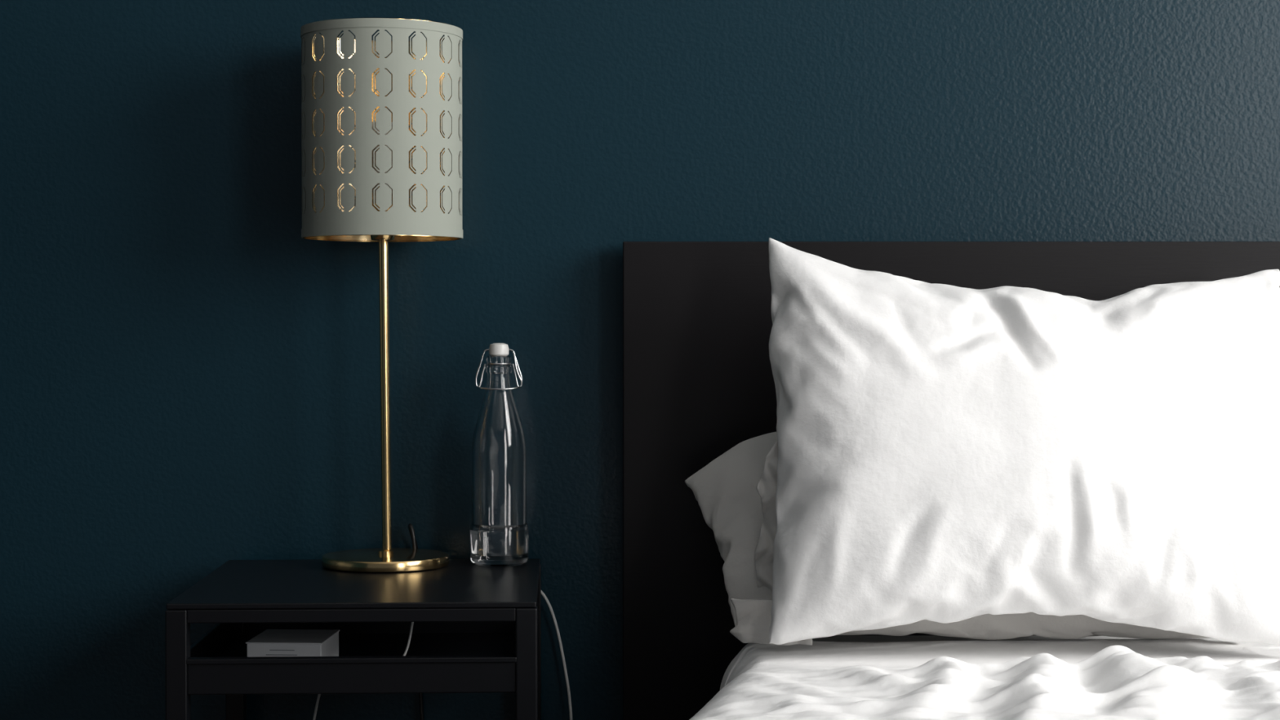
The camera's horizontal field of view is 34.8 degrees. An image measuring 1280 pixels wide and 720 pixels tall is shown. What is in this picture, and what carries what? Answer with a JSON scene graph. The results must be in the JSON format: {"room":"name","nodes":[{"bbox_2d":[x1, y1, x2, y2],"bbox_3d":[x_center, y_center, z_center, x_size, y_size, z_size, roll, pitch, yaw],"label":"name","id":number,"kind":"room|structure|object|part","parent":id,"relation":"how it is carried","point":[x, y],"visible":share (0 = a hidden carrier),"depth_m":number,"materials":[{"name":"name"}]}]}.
{"room":"bedroom","nodes":[
{"label":"bedroom","id":0,"kind":"room"},
{"bbox_2d":[0,0,1279,719],"bbox_3d":[-0.275,-0.510,2.552,4.250,2.600,0.120,0,1,0],"label":"wall","id":1,"kind":"structure","parent":0,"point":[190,380],"depth_m":2.50,"materials":[{"name":"blue paint"}]},
{"bbox_3d":[-0.275,0.877,0.324,4.250,0.100,4.620,0,1,0],"label":"floor","id":2,"kind":"structure","parent":0,"visible":0},
{"bbox_2d":[164,558,541,719],"bbox_3d":[-0.302,0.520,2.282,0.378,0.550,0.393,0,1,-2],"label":"nightstand","id":3,"kind":"object","parent":2,"relation":"on","point":[477,628],"visible":0.99,"depth_m":2.09,"materials":[{"name":"black wood"}]},
{"bbox_3d":[-0.472,0.526,2.090,0.022,0.544,0.022,0,1,-2],"label":"leg","id":4,"kind":"part","parent":3,"relation":"part of","materials":[{"name":"black wood"}]},
{"bbox_3d":[-0.487,0.520,2.461,0.022,0.544,0.022,0,1,-2],"label":"leg","id":5,"kind":"part","parent":3,"relation":"part of","materials":[{"name":"black wood"}]},
{"bbox_2d":[245,629,339,657],"bbox_3d":[-0.381,0.319,2.243,0.083,0.030,0.097,0,1,3],"label":"paperback book","id":6,"kind":"object","parent":3,"relation":"on","point":[269,642],"visible":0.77,"depth_m":2.21,"materials":[{"name":"white paper"}]},
{"bbox_2d":[312,693,320,719],"bbox_3d":[-0.383,0.564,2.450,0.038,0.450,0.003,0,1,0],"label":"cable","id":7,"kind":"object","parent":3,"relation":"attached to","point":[318,695],"visible":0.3,"depth_m":2.45,"materials":[{"name":"white plastic"}]},
{"bbox_3d":[-0.294,0.261,2.092,0.334,0.014,0.018,0,1,-2],"label":"rail","id":8,"kind":"part","parent":3,"relation":"part of","materials":[{"name":"black wood"}]},
{"bbox_3d":[-0.302,0.248,2.279,0.376,0.006,0.392,0,1,-2],"label":"panel","id":9,"kind":"part","parent":3,"relation":"part of","materials":[{"name":"black wood"}]},
{"bbox_3d":[-0.302,0.336,2.279,0.362,0.005,0.381,0,1,-2],"label":"shelf panel","id":10,"kind":"part","parent":3,"relation":"part of","materials":[{"name":"black wood"}]},
{"bbox_2d":[300,17,462,719],"bbox_3d":[-0.302,0.178,2.403,0.188,1.130,0.188,0,1,-10],"label":"table lamp","id":11,"kind":"object","parent":3,"relation":"on","point":[382,142],"visible":1,"depth_m":2.32,"materials":[{"name":"grey fabric"}]},
{"bbox_3d":[-0.302,-0.265,2.396,0.187,0.244,0.187,0,1,0],"label":"lamp shade","id":12,"kind":"part","parent":11,"relation":"part of","materials":[{"name":"grey fabric"}]},
{"bbox_3d":[-0.302,-0.382,2.394,0.189,0.010,0.189,0,1,0],"label":"shade trim","id":13,"kind":"part","parent":11,"relation":"part of","materials":[{"name":"grey paper"}]},
{"bbox_3d":[-0.302,-0.148,2.398,0.189,0.010,0.189,0,1,0],"label":"shade trim","id":14,"kind":"part","parent":11,"relation":"part of","materials":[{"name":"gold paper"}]},
{"bbox_2d":[369,203,395,239],"bbox_3d":[-0.302,-0.162,2.398,0.029,0.042,0.029,0,1,0],"label":"socket","id":15,"kind":"object","parent":11,"relation":"attached to","point":[372,237],"depth_m":2.39,"materials":[{"name":"gold metal"}]},
{"bbox_3d":[-0.302,-0.233,2.397,0.060,0.099,0.060,0,1,0],"label":"bulb","id":16,"kind":"part","parent":11,"relation":"part of","materials":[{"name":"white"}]},
{"bbox_3d":[-0.264,0.469,2.490,0.052,0.544,0.026,-1,1,-44],"label":"power cord","id":17,"kind":"part","parent":11,"relation":"part of","materials":[{"name":"black plastic"}]},
{"bbox_2d":[402,622,413,656],"bbox_3d":[-0.272,0.298,2.225,0.068,0.068,0.005,-1,1,-37],"label":"charging cable","id":18,"kind":"object","parent":3,"relation":"on","point":[412,623],"visible":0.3,"depth_m":2.24,"materials":[{"name":"white plastic"}]},
{"bbox_2d":[469,342,528,565],"bbox_3d":[-0.168,0.111,2.432,0.070,0.262,0.070,0,1,0],"label":"bottle","id":19,"kind":"object","parent":3,"relation":"on","point":[499,526],"visible":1,"depth_m":2.41,"materials":[{"name":"clear glass"}]},
{"bbox_3d":[-0.168,0.033,2.420,0.054,0.005,0.019,0,1,0],"label":"bail lever","id":20,"kind":"part","parent":19,"relation":"part of","materials":[{"name":"silver metal"}]},
{"bbox_3d":[-0.117,0.526,2.104,0.022,0.544,0.022,0,1,-2],"label":"leg","id":21,"kind":"part","parent":3,"relation":"part of","materials":[{"name":"black wood"}]},
{"bbox_3d":[-0.131,0.520,2.475,0.022,0.544,0.022,0,1,-2],"label":"leg","id":22,"kind":"part","parent":3,"relation":"part of","materials":[{"name":"black wood"}]},
{"bbox_2d":[541,590,572,719],"bbox_3d":[-0.121,0.527,2.488,0.080,0.529,0.006,0,1,-9],"label":"power cable","id":23,"kind":"object","parent":3,"relation":"hanging from","point":[543,594],"visible":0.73,"depth_m":2.49,"materials":[{"name":"white plastic"}]},
{"bbox_2d":[622,241,1279,719],"bbox_3d":[0.800,0.342,1.434,1.641,0.934,2.116,0,1,0],"label":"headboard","id":24,"kind":"object","parent":2,"relation":"on","point":[700,380],"visible":0.3,"depth_m":2.45,"materials":[{"name":"black wood"}]},
{"bbox_2d":[688,638,1279,719],"bbox_3d":[0.428,0.436,1.807,1.123,0.354,0.992,0,1,0],"label":"duvet","id":25,"kind":"object","parent":24,"relation":"on","point":[1166,678],"visible":0.98,"depth_m":1.94,"materials":[{"name":"white fabric"}]},
{"bbox_2d":[684,431,1199,645],"bbox_3d":[0.358,0.183,2.295,0.608,0.250,0.214,0,1,0],"label":"pillow","id":26,"kind":"object","parent":25,"relation":"on","point":[735,492],"visible":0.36,"depth_m":2.25,"materials":[{"name":"white fabric"}]},
{"bbox_2d":[768,238,1279,645],"bbox_3d":[0.433,0.081,2.231,0.596,0.436,0.280,0,1,0],"label":"pillow","id":27,"kind":"object","parent":25,"relation":"on","point":[948,452],"visible":1,"depth_m":2.15,"materials":[{"name":"white fabric"}]},
{"bbox_3d":[0.833,0.473,1.423,1.435,0.272,2.010,0,1,0],"label":"mattress","id":28,"kind":"part","parent":24,"relation":"part of","materials":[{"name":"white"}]}
]}

